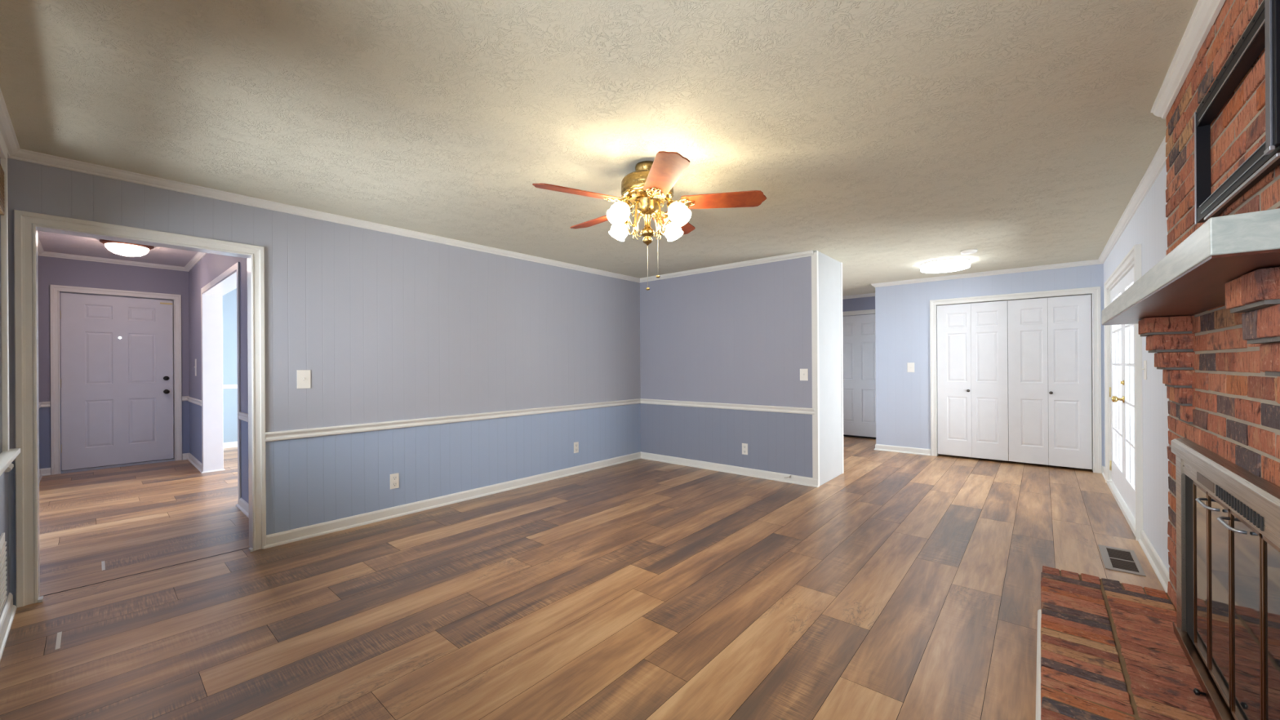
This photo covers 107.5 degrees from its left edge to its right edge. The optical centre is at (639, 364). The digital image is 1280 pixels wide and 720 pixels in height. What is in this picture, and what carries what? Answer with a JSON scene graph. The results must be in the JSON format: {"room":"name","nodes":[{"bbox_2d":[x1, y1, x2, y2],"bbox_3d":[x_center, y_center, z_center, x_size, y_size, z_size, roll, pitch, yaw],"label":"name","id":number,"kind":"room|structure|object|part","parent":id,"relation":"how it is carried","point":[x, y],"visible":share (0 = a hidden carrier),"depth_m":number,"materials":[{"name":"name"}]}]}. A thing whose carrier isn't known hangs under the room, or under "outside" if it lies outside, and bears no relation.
{"room":"living room","nodes":[
{"label":"living room","id":0,"kind":"room"},
{"bbox_2d":[0,214,8,616],"bbox_3d":[-1.558,0.061,0.874,4.820,2.440,0.120,0,0,41],"label":"wall","id":1,"kind":"structure","parent":0,"point":[4,508],"depth_m":2.33,"materials":[{"name":"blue paint"}]},
{"bbox_2d":[0,533,6,615],"bbox_3d":[-2.973,0.990,2.180,0.360,0.340,0.016,0,0,41],"label":"air vent","id":2,"kind":"object","parent":1,"relation":"in","point":[2,544],"visible":1,"depth_m":2.21,"materials":[{"name":"white plastic"}]},
{"bbox_3d":[-2.974,0.990,2.177,0.360,0.340,0.010,0,0,41],"label":"register frame","id":3,"kind":"part","parent":2,"relation":"part of","materials":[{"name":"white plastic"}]},
{"bbox_2d":[0,592,17,661],"bbox_3d":[-1.549,1.238,0.968,4.700,0.086,0.026,0,0,41],"label":"baseboard","id":4,"kind":"structure","parent":1,"relation":"attached to","point":[8,612],"depth_m":2.29,"materials":[{"name":"white wood"}]},
{"bbox_2d":[4,463,13,472],"bbox_3d":[-3.277,0.514,2.443,0.162,0.066,0.024,0,0,41],"label":"trim","id":5,"kind":"structure","parent":1,"relation":"attached to","point":[11,466],"depth_m":2.39,"materials":[{"name":"white wood"}]},
{"bbox_2d":[0,133,20,475],"bbox_3d":[-2.558,-0.297,1.781,1.780,1.560,0.140,0,0,41],"label":"window","id":6,"kind":"structure","parent":1,"relation":"in","point":[7,455],"depth_m":2.32,"materials":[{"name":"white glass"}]},
{"bbox_2d":[0,164,4,215],"bbox_3d":[-2.549,-0.848,1.796,1.590,0.212,0.024,0,0,41],"label":"window valance","id":7,"kind":"object","parent":6,"relation":"attached to","point":[2,172],"visible":1,"depth_m":2.26,"materials":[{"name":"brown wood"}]},
{"bbox_3d":[-2.539,-0.297,1.803,1.710,1.560,0.018,0,0,41],"label":"casing","id":8,"kind":"part","parent":6,"relation":"part of","materials":[{"name":"white wood"}]},
{"bbox_3d":[-2.524,0.435,1.815,1.780,0.024,0.049,0,0,41],"label":"sill","id":9,"kind":"part","parent":6,"relation":"part of","materials":[{"name":"white wood"}]},
{"bbox_2d":[0,88,20,157],"bbox_3d":[-1.557,-1.133,0.976,4.700,0.051,0.047,0,0,41],"label":"trim","id":10,"kind":"structure","parent":1,"relation":"attached to","point":[7,133],"depth_m":2.26,"materials":[{"name":"white wood"}]},
{"bbox_2d":[37,255,189,475],"bbox_3d":[-6.716,-0.015,6.087,0.120,2.655,1.570,0,0,41],"label":"wall","id":11,"kind":"structure","parent":0,"point":[51,270],"depth_m":5.84,"materials":[{"name":"purple paint"}]},
{"bbox_2d":[40,453,188,475],"bbox_3d":[-6.666,1.270,6.024,0.026,0.086,1.290,0,0,41],"label":"baseboard","id":12,"kind":"structure","parent":11,"relation":"attached to","point":[44,472],"depth_m":5.59,"materials":[{"name":"white wood"}]},
{"bbox_2d":[40,395,189,407],"bbox_3d":[-6.671,0.470,6.025,0.024,0.066,1.290,0,0,41],"label":"trim","id":13,"kind":"structure","parent":11,"relation":"attached to","point":[44,404],"depth_m":5.59,"materials":[{"name":"white wood"}]},
{"bbox_2d":[49,284,182,475],"bbox_3d":[-6.703,0.177,6.057,0.176,2.272,1.124,0,0,41],"label":"door","id":14,"kind":"structure","parent":11,"relation":"in","point":[120,383],"depth_m":6.00,"materials":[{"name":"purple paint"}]},
{"bbox_3d":[-6.391,0.364,6.338,0.068,0.059,0.059,0,0,41],"label":"knob","id":15,"kind":"part","parent":14,"relation":"part of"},
{"bbox_2d":[188,253,248,503],"bbox_3d":[-4.420,-0.029,5.049,4.718,2.655,0.160,0,0,41],"label":"wall","id":16,"kind":"structure","parent":0,"point":[210,266],"depth_m":5.57,"materials":[{"name":"purple paint"}]},
{"bbox_2d":[37,236,206,271],"bbox_3d":[-4.900,-1.327,4.498,4.718,0.051,1.290,0,0,41],"label":"trim","id":17,"kind":"structure","parent":16,"relation":"attached to","point":[198,255],"depth_m":5.92,"materials":[{"name":"white wood"}]},
{"bbox_2d":[194,359,196,376],"bbox_3d":[-5.678,0.039,6.008,0.149,0.209,0.018,0,0,41],"label":"light switch","id":18,"kind":"object","parent":16,"relation":"attached to","point":[195,366],"visible":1,"depth_m":6.00,"materials":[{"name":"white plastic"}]},
{"bbox_3d":[-5.768,0.035,6.094,0.090,0.220,0.006,0,0,41],"label":"wall plate","id":19,"kind":"part","parent":18,"relation":"part of","materials":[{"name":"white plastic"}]},
{"bbox_2d":[186,396,248,422],"bbox_3d":[-4.477,0.466,4.979,4.718,0.066,0.024,0,0,41],"label":"trim","id":20,"kind":"structure","parent":16,"relation":"attached to","point":[243,416],"depth_m":4.27,"materials":[{"name":"white wood"}]},
{"bbox_2d":[187,453,248,518],"bbox_3d":[-4.412,1.256,5.049,4.718,0.086,0.212,0,0,41],"label":"baseboard","id":21,"kind":"structure","parent":16,"relation":"attached to","point":[243,506],"depth_m":5.67,"materials":[{"name":"white wood"}]},
{"bbox_2d":[200,262,241,504],"bbox_3d":[-4.426,0.214,5.054,2.100,2.170,0.184,0,0,41],"label":"trim","id":22,"kind":"structure","parent":16,"relation":"attached to","point":[211,298],"depth_m":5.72,"materials":[{"name":"white wood"}]},
{"bbox_2d":[222,288,237,442],"bbox_3d":[-5.298,-0.023,8.434,0.780,2.655,4.080,0,0,41],"label":"wall","id":23,"kind":"structure","parent":0,"point":[228,300],"depth_m":7.45,"materials":[{"name":"blue paint"}]},
{"bbox_2d":[222,384,237,389],"bbox_3d":[-6.396,0.348,7.546,0.024,0.066,1.060,0,0,41],"label":"trim","id":24,"kind":"structure","parent":23,"relation":"attached to","point":[224,386],"depth_m":7.43,"materials":[{"name":"white wood"}]},
{"bbox_2d":[223,441,237,448],"bbox_3d":[-5.447,1.262,8.647,0.026,0.086,3.960,0,0,41],"label":"baseboard","id":25,"kind":"structure","parent":23,"relation":"attached to","point":[232,444],"depth_m":7.43,"materials":[{"name":"white wood"}]},
{"bbox_2d":[7,158,640,605],"bbox_3d":[-1.501,0.061,4.738,0.120,2.440,6.065,0,0,41],"label":"wall","id":26,"kind":"structure","parent":0,"point":[385,326],"depth_m":3.99,"materials":[{"name":"blue paint"}]},
{"bbox_2d":[13,209,266,608],"bbox_3d":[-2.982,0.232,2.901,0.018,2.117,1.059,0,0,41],"label":"trim","id":27,"kind":"structure","parent":26,"relation":"attached to","point":[25,223],"depth_m":2.54,"materials":[{"name":"white wood"}]},
{"bbox_2d":[297,369,311,388],"bbox_3d":[-2.489,0.107,3.477,0.018,0.137,0.085,0,0,41],"label":"light switch","id":28,"kind":"object","parent":26,"relation":"attached to","point":[304,380],"visible":1,"depth_m":3.48,"materials":[{"name":"white plastic"}]},
{"bbox_2d":[7,148,639,282],"bbox_3d":[-1.662,-1.132,4.430,0.047,0.051,5.156,0,0,41],"label":"trim","id":29,"kind":"structure","parent":26,"relation":"attached to","point":[24,155],"depth_m":3.28,"materials":[{"name":"white wood"}]},
{"bbox_2d":[390,472,399,488],"bbox_3d":[-2.073,0.983,3.964,0.009,0.126,0.072,0,0,41],"label":"wall outlet","id":30,"kind":"object","parent":26,"relation":"attached to","point":[394,477],"visible":1,"depth_m":3.96,"materials":[{"name":"white plastic"}]},
{"bbox_2d":[263,451,640,549],"bbox_3d":[-1.309,1.237,4.841,0.026,0.086,4.091,0,0,41],"label":"baseboard","id":31,"kind":"structure","parent":26,"relation":"attached to","point":[273,540],"depth_m":4.14,"materials":[{"name":"white wood"}]},
{"bbox_2d":[265,398,640,441],"bbox_3d":[-1.310,0.502,4.847,0.024,0.066,4.076,0,0,41],"label":"trim","id":32,"kind":"structure","parent":26,"relation":"attached to","point":[350,428],"depth_m":4.14,"materials":[{"name":"white wood"}]},
{"bbox_2d":[573,441,578,453],"bbox_3d":[-0.749,0.972,5.511,0.009,0.126,0.072,0,0,41],"label":"wall outlet","id":33,"kind":"object","parent":26,"relation":"attached to","point":[575,444],"visible":1,"depth_m":5.51,"materials":[{"name":"white plastic"}]},
{"bbox_2d":[0,435,1165,719],"bbox_3d":[-0.871,1.337,6.118,10.614,0.120,9.250,0,0,41],"label":"floor","id":34,"kind":"structure","parent":0,"point":[897,586],"depth_m":2.57,"materials":[{"name":"brown wood"}]},
{"bbox_2d":[55,631,62,649],"bbox_3d":[-2.717,1.288,2.193,0.208,0.001,0.014,0,0,41],"label":"strip","id":35,"kind":"object","parent":34,"relation":"on","point":[59,634],"visible":1,"depth_m":2.19,"materials":[{"name":"white plastic"}]},
{"bbox_2d":[101,560,105,570],"bbox_3d":[-3.454,1.292,3.021,0.210,0.001,0.014,0,0,41],"label":"strip","id":36,"kind":"object","parent":34,"relation":"on","point":[103,563],"visible":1,"depth_m":3.02,"materials":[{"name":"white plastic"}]},
{"bbox_2d":[40,546,249,596],"bbox_3d":[-3.047,1.290,2.961,0.008,0.002,0.915,0,0,41],"label":"trim","id":37,"kind":"structure","parent":34,"relation":"on","point":[249,547],"depth_m":2.90,"materials":[{"name":"wood"}]},
{"bbox_2d":[1097,544,1146,576],"bbox_3d":[3.087,1.251,3.018,0.172,0.006,0.490,0,0,41],"label":"floor vent","id":38,"kind":"object","parent":34,"relation":"in","point":[1115,558],"visible":1,"depth_m":3.00,"materials":[{"name":"white metal"}]},
{"bbox_2d":[1035,0,1279,719],"bbox_3d":[1.617,0.043,1.493,0.560,2.441,2.097,0,0,41],"label":"brick fireplace","id":39,"kind":"object","parent":34,"relation":"on","point":[1208,311],"visible":0.7,"depth_m":1.54,"materials":[{"name":"red brick"}]},
{"bbox_3d":[1.389,1.254,1.635,0.017,0.018,1.980,0,0,41],"label":"hearth shoe moulding","id":40,"kind":"part","parent":39,"relation":"part of","materials":[{"name":"white wood"}]},
{"bbox_3d":[1.743,-1.153,1.408,0.047,0.051,2.015,0,0,41],"label":"crown moulding","id":41,"kind":"part","parent":39,"relation":"part of","materials":[{"name":"white wood"}]},
{"bbox_2d":[1101,208,1279,324],"bbox_3d":[1.692,-0.225,1.469,0.221,0.066,1.935,0,0,41],"label":"mantel shelf","id":42,"kind":"object","parent":39,"relation":"attached to","point":[1190,282],"depth_m":0.96,"materials":[{"name":"grey paint"}]},
{"bbox_2d":[1170,437,1279,719],"bbox_3d":[1.705,0.673,1.374,0.076,0.755,1.420,0,0,41],"label":"fireplace screen","id":43,"kind":"structure","parent":39,"relation":"attached to","point":[1227,630],"depth_m":1.37,"materials":[{"name":"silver metal"}]},
{"bbox_3d":[1.770,1.037,1.485,0.026,0.020,0.020,0,0,41],"label":"damper knob","id":44,"kind":"part","parent":43,"relation":"part of","materials":[{"name":"black metal"}]},
{"bbox_3d":[1.941,0.713,1.620,0.010,0.590,0.190,0,0,41],"label":"glass door","id":45,"kind":"part","parent":43,"relation":"part of","materials":[{"name":"glass"}]},
{"bbox_3d":[1.941,0.713,1.620,0.003,0.582,0.182,0,0,41],"label":"glass pane","id":46,"kind":"part","parent":43,"relation":"part of","materials":[{"name":"grey"}]},
{"bbox_3d":[1.816,0.446,1.505,0.030,0.009,0.159,0,0,41],"label":"pull handle","id":47,"kind":"part","parent":43,"relation":"part of","materials":[{"name":"metal"}]},
{"bbox_3d":[1.799,0.714,1.455,0.010,0.590,0.235,0,0,41],"label":"glass door","id":48,"kind":"part","parent":43,"relation":"part of","materials":[{"name":"clear glass"}]},
{"bbox_3d":[1.799,0.714,1.455,0.003,0.582,0.227,0,0,41],"label":"glass pane","id":49,"kind":"part","parent":43,"relation":"part of","materials":[{"name":"grey"}]},
{"bbox_2d":[1170,437,1279,526],"bbox_3d":[1.717,0.329,1.362,0.038,0.066,1.420,0,0,41],"label":"hood","id":50,"kind":"object","parent":43,"relation":"attached to","point":[1260,496],"depth_m":1.31,"materials":[{"name":"silver metal"}]},
{"bbox_2d":[1183,460,1279,547],"bbox_3d":[1.713,0.389,1.365,0.005,0.055,1.130,0,0,41],"label":"vent","id":51,"kind":"object","parent":43,"relation":"attached to","point":[1267,528],"depth_m":1.29,"materials":[{"name":"silver metal"}]},
{"bbox_3d":[1.653,0.447,1.314,0.030,0.009,0.159,0,0,41],"label":"pull handle","id":52,"kind":"part","parent":43,"relation":"part of","materials":[{"name":"metal"}]},
{"bbox_3d":[1.636,0.715,1.264,0.010,0.590,0.253,0,0,41],"label":"glass door","id":53,"kind":"part","parent":43,"relation":"part of","materials":[{"name":"glass"}]},
{"bbox_3d":[1.636,0.715,1.264,0.003,0.582,0.245,0,0,41],"label":"glass pane","id":54,"kind":"part","parent":43,"relation":"part of","materials":[{"name":"grey"}]},
{"bbox_3d":[1.468,0.716,1.069,0.010,0.590,0.248,0,0,41],"label":"glass door","id":55,"kind":"part","parent":43,"relation":"part of","materials":[{"name":"glass"}]},
{"bbox_3d":[1.468,0.716,1.069,0.003,0.582,0.240,0,0,41],"label":"glass pane","id":56,"kind":"part","parent":43,"relation":"part of","materials":[{"name":"grey"}]},
{"bbox_2d":[1194,0,1279,224],"bbox_3d":[1.661,-0.670,1.313,0.046,0.407,0.760,0,0,41],"label":"frame","id":57,"kind":"object","parent":39,"relation":"attached to","point":[1263,31],"visible":0.96,"depth_m":1.24,"materials":[{"name":"black paint"}]},
{"bbox_3d":[1.666,-0.846,1.309,0.032,0.006,0.733,0,0,41],"label":"rail","id":58,"kind":"part","parent":57,"relation":"part of","materials":[{"name":"black paint"}]},
{"bbox_3d":[1.669,-0.493,1.309,0.032,0.006,0.733,0,0,41],"label":"rail","id":59,"kind":"part","parent":57,"relation":"part of","materials":[{"name":"black paint"}]},
{"bbox_2d":[0,0,1198,296],"bbox_3d":[-0.910,-1.320,6.052,10.558,0.315,9.220,0,0,41],"label":"ceiling","id":60,"kind":"structure","parent":0,"point":[884,140],"depth_m":2.18,"materials":[{"name":"beige paint"}]},
{"bbox_2d":[99,239,154,256],"bbox_3d":[-5.671,-1.277,5.194,0.410,0.142,0.410,0,0,41],"label":"ceiling light","id":61,"kind":"object","parent":60,"relation":"attached to","point":[126,249],"visible":0.83,"depth_m":5.11,"materials":[{"name":"white glass"}]},
{"bbox_2d":[532,151,766,290],"bbox_3d":[0.015,-0.802,2.797,1.261,0.731,1.294,0,0,41],"label":"ceiling fan","id":62,"kind":"object","parent":60,"relation":"hanging from","point":[651,184],"visible":1,"depth_m":2.65,"materials":[{"name":"gold metal"}]},
{"bbox_3d":[-0.345,-0.938,2.548,0.482,0.042,0.155,0,0,-28],"label":"blade","id":63,"kind":"part","parent":62,"relation":"part of","materials":[{"name":"brown wood"}]},
{"bbox_3d":[-0.270,-0.938,3.064,0.484,0.042,0.165,0,0,41],"label":"blade","id":64,"kind":"part","parent":62,"relation":"part of","materials":[{"name":"brown wood"}]},
{"bbox_3d":[-0.117,-0.832,2.584,0.112,0.133,0.132,0,0,41],"label":"lamp shade","id":65,"kind":"part","parent":62,"relation":"part of","materials":[{"name":"white glass"}]},
{"bbox_3d":[-0.128,-0.832,2.917,0.132,0.133,0.112,0,0,41],"label":"lamp shade","id":66,"kind":"part","parent":62,"relation":"part of","materials":[{"name":"white glass"}]},
{"bbox_3d":[-0.042,-0.852,2.668,0.068,0.207,0.189,0,0,41],"label":"light arm","id":67,"kind":"part","parent":62,"relation":"part of","materials":[{"name":"gold metal"}]},
{"bbox_3d":[-0.043,-0.852,2.841,0.189,0.207,0.068,0,0,41],"label":"light arm","id":68,"kind":"part","parent":62,"relation":"part of","materials":[{"name":"gold metal"}]},
{"bbox_3d":[0.046,-0.576,2.756,0.002,0.252,0.002,0,0,41],"label":"pull chain","id":69,"kind":"part","parent":62,"relation":"part of","materials":[{"name":"gold metal"}]},
{"bbox_3d":[0.130,-0.853,2.843,0.068,0.207,0.189,0,0,41],"label":"light arm","id":70,"kind":"part","parent":62,"relation":"part of","materials":[{"name":"gold metal"}]},
{"bbox_3d":[0.131,-0.853,2.670,0.189,0.208,0.068,0,0,41],"label":"light arm","id":71,"kind":"part","parent":62,"relation":"part of","materials":[{"name":"gold metal"}]},
{"bbox_3d":[0.121,-0.941,2.322,0.155,0.042,0.482,0,0,-10],"label":"blade","id":72,"kind":"part","parent":62,"relation":"part of","materials":[{"name":"brown wood"}]},
{"bbox_3d":[0.205,-0.834,2.927,0.112,0.133,0.132,0,0,41],"label":"lamp shade","id":73,"kind":"part","parent":62,"relation":"part of","materials":[{"name":"white glass"}]},
{"bbox_3d":[0.236,-0.942,3.152,0.155,0.042,0.482,0,0,26],"label":"blade","id":74,"kind":"part","parent":62,"relation":"part of","materials":[{"name":"brown wood"}]},
{"bbox_3d":[0.216,-0.834,2.594,0.132,0.133,0.112,0,0,41],"label":"lamp shade","id":75,"kind":"part","parent":62,"relation":"part of","materials":[{"name":"white glass"}]},
{"bbox_3d":[0.480,-0.943,2.695,0.482,0.042,0.155,0,0,8],"label":"blade","id":76,"kind":"part","parent":62,"relation":"part of","materials":[{"name":"brown wood"}]},
{"bbox_2d":[920,257,971,273],"bbox_3d":[3.558,-1.149,5.478,0.500,0.080,0.500,0,0,41],"label":"flush ceiling light","id":77,"kind":"object","parent":60,"relation":"attached to","point":[944,265],"visible":1,"depth_m":5.35,"materials":[{"name":"white glass"}]},
{"bbox_3d":[3.558,-1.154,5.478,0.492,0.048,0.492,0,0,41],"label":"lamp shade","id":78,"kind":"part","parent":77,"relation":"part of","materials":[{"name":"white glass"}]},
{"bbox_2d":[920,264,969,273],"bbox_3d":[3.559,-1.116,5.478,0.484,0.012,0.484,0,0,41],"label":"diffuser","id":79,"kind":"object","parent":77,"relation":"attached to","point":[930,268],"depth_m":5.43,"materials":[{"name":"white glass"}]},
{"bbox_2d":[960,248,977,254],"bbox_3d":[3.417,-1.172,4.875,0.144,0.032,0.144,0,0,41],"label":"smoke detector","id":80,"kind":"object","parent":60,"relation":"attached to","point":[966,251],"visible":1,"depth_m":4.84,"materials":[{"name":"white plastic"}]},
{"bbox_2d":[640,256,813,477],"bbox_3d":[1.163,0.045,5.930,2.375,2.440,0.789,0,0,41],"label":"wall","id":81,"kind":"structure","parent":0,"point":[741,335],"depth_m":5.49,"materials":[{"name":"blue paint"}]},
{"bbox_2d":[640,249,813,282],"bbox_3d":[0.883,-1.148,5.613,2.375,0.051,0.047,0,0,41],"label":"trim","id":82,"kind":"structure","parent":81,"relation":"attached to","point":[808,253],"depth_m":5.43,"materials":[{"name":"white wood"}]},
{"bbox_2d":[640,398,814,414],"bbox_3d":[0.901,0.488,5.622,2.375,0.066,0.024,0,0,41],"label":"trim","id":83,"kind":"structure","parent":81,"relation":"attached to","point":[671,402],"depth_m":5.46,"materials":[{"name":"white wood"}]},
{"bbox_2d":[640,451,817,487],"bbox_3d":[0.916,1.223,5.611,2.405,0.086,0.026,0,0,41],"label":"baseboard","id":84,"kind":"structure","parent":81,"relation":"attached to","point":[795,479],"depth_m":5.45,"materials":[{"name":"white wood"}]},
{"bbox_2d":[742,443,747,454],"bbox_3d":[1.201,0.966,5.377,0.072,0.126,0.009,0,0,41],"label":"wall outlet","id":85,"kind":"object","parent":81,"relation":"attached to","point":[744,446],"visible":1,"depth_m":5.37,"materials":[{"name":"white plastic"}]},
{"bbox_2d":[800,368,808,380],"bbox_3d":[1.717,0.104,4.924,0.086,0.124,0.018,0,0,41],"label":"light switch","id":86,"kind":"object","parent":81,"relation":"attached to","point":[803,372],"visible":1,"depth_m":4.92,"materials":[{"name":"white plastic"}]},
{"bbox_2d":[811,252,817,479],"bbox_3d":[1.807,0.051,4.853,0.056,2.420,0.009,0,0,41],"label":"trim","id":87,"kind":"structure","parent":81,"relation":"attached to","point":[814,272],"depth_m":4.85,"materials":[{"name":"white wood"}]},
{"bbox_2d":[816,250,844,487],"bbox_3d":[2.090,0.039,5.137,0.006,2.440,0.808,0,0,41],"label":"trim","id":88,"kind":"structure","parent":81,"relation":"attached to","point":[842,334],"depth_m":4.86,"materials":[{"name":"white wood"}]},
{"bbox_2d":[813,250,841,485],"bbox_3d":[2.075,0.039,5.147,0.030,2.440,0.799,0,0,41],"label":"end panel","id":89,"kind":"object","parent":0,"point":[828,268],"visible":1,"depth_m":5.11,"materials":[{"name":"white paint"}]},
{"bbox_2d":[842,296,875,315],"bbox_3d":[3.282,0.032,8.459,2.545,2.440,0.120,0,0,41],"label":"wall","id":90,"kind":"structure","parent":0,"point":[864,303],"depth_m":7.99,"materials":[{"name":"blue paint"}]},
{"bbox_2d":[842,293,875,299],"bbox_3d":[3.220,-1.162,8.396,2.305,0.051,0.047,0,0,41],"label":"trim","id":91,"kind":"structure","parent":90,"relation":"attached to","point":[869,295],"depth_m":7.97,"materials":[{"name":"white wood"}]},
{"bbox_2d":[842,309,875,439],"bbox_3d":[3.709,0.163,8.043,0.914,2.172,0.078,0,0,41],"label":"door","id":92,"kind":"structure","parent":90,"relation":"in","point":[858,330],"depth_m":8.00,"materials":[{"name":"white paint"}]},
{"bbox_3d":[3.689,0.164,8.020,0.914,2.172,0.018,0,0,41],"label":"casing","id":93,"kind":"part","parent":92,"relation":"part of","materials":[{"name":"white wood"}]},
{"bbox_2d":[875,263,1104,466],"bbox_3d":[4.702,0.023,6.505,2.395,2.440,1.002,0,0,41],"label":"wall","id":94,"kind":"structure","parent":0,"point":[902,312],"depth_m":6.56,"materials":[{"name":"blue paint"}]},
{"bbox_2d":[906,362,914,372],"bbox_3d":[3.807,0.039,6.599,0.090,0.135,0.018,0,0,41],"label":"light switch","id":95,"kind":"object","parent":94,"relation":"attached to","point":[910,366],"visible":1,"depth_m":6.60,"materials":[{"name":"white plastic"}]},
{"bbox_2d":[871,259,1102,287],"bbox_3d":[4.661,-1.171,6.502,2.442,0.051,1.049,0,0,41],"label":"trim","id":96,"kind":"structure","parent":94,"relation":"attached to","point":[1091,262],"depth_m":5.97,"materials":[{"name":"white wood"}]},
{"bbox_2d":[873,444,1103,472],"bbox_3d":[4.691,1.200,6.503,2.421,0.086,1.028,0,0,41],"label":"baseboard","id":97,"kind":"structure","parent":94,"relation":"attached to","point":[877,446],"depth_m":6.65,"materials":[{"name":"white wood"}]},
{"bbox_2d":[929,286,1102,473],"bbox_3d":[4.662,0.177,5.944,1.677,2.132,0.142,0,0,41],"label":"door","id":98,"kind":"structure","parent":94,"relation":"in","point":[1034,397],"depth_m":5.83,"materials":[{"name":"white paint"}]},
{"bbox_2d":[1103,164,1169,571],"bbox_3d":[2.837,0.035,2.394,0.120,2.440,7.908,0,0,41],"label":"wall","id":99,"kind":"structure","parent":0,"point":[1148,227],"depth_m":3.00,"materials":[{"name":"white paint"}]},
{"bbox_2d":[1104,244,1142,541],"bbox_3d":[4.258,0.194,4.109,0.195,2.105,2.130,0,0,41],"label":"door","id":100,"kind":"structure","parent":99,"relation":"in","point":[1122,343],"depth_m":4.04,"materials":[{"name":"white paint"}]},
{"bbox_3d":[4.576,0.215,4.476,0.044,1.955,0.966,0,0,41],"label":"french door","id":101,"kind":"part","parent":100,"relation":"part of","materials":[{"name":"white paint"}]},
{"bbox_3d":[4.179,0.301,4.106,0.079,0.059,0.060,0,0,41],"label":"knob","id":102,"kind":"part","parent":100,"relation":"part of","materials":[{"name":"gold metal"}]},
{"bbox_3d":[4.576,0.160,4.476,0.004,1.635,0.766,0,0,41],"label":"pane","id":103,"kind":"part","parent":100,"relation":"part of","materials":[{"name":"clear glass"}]},
{"bbox_3d":[3.945,0.218,3.739,0.044,1.955,0.966,0,0,41],"label":"french door","id":104,"kind":"part","parent":100,"relation":"part of","materials":[{"name":"white paint"}]},
{"bbox_3d":[3.945,0.163,3.739,0.004,1.635,0.766,0,0,41],"label":"pane","id":105,"kind":"part","parent":100,"relation":"part of","materials":[{"name":"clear glass"}]},
{"bbox_2d":[1097,136,1167,263],"bbox_3d":[3.876,-1.166,3.744,0.047,0.051,4.258,0,0,41],"label":"trim","id":106,"kind":"structure","parent":99,"relation":"attached to","point":[1157,163],"depth_m":3.23,"materials":[{"name":"white wood"}]},
{"bbox_2d":[1102,466,1169,592],"bbox_3d":[3.898,1.205,3.737,0.026,0.086,4.258,0,0,41],"label":"baseboard","id":107,"kind":"structure","parent":99,"relation":"attached to","point":[1158,566],"depth_m":2.91,"materials":[{"name":"white wood"}]},
{"bbox_2d":[1142,360,1146,379],"bbox_3d":[3.436,0.036,3.200,0.018,0.130,0.075,0,0,41],"label":"light switch","id":108,"kind":"object","parent":99,"relation":"attached to","point":[1144,368],"visible":1,"depth_m":3.19,"materials":[{"name":"white plastic"}]},
{"bbox_3d":[3.440,0.036,3.196,0.006,0.130,0.075,0,0,41],"label":"wall plate","id":109,"kind":"part","parent":108,"relation":"part of","materials":[{"name":"white plastic"}]},
{"bbox_3d":[-5.350,-0.023,3.963,4.718,2.655,0.120,0,0,41],"label":"wall","id":110,"kind":"structure","parent":0,"visible":0},
{"bbox_2d":[39,468,42,482],"bbox_3d":[-5.295,1.261,4.018,4.718,0.086,0.026,0,0,41],"label":"baseboard","id":111,"kind":"structure","parent":110,"relation":"attached to","point":[40,474],"depth_m":5.43,"materials":[{"name":"white wood"}]}
]}

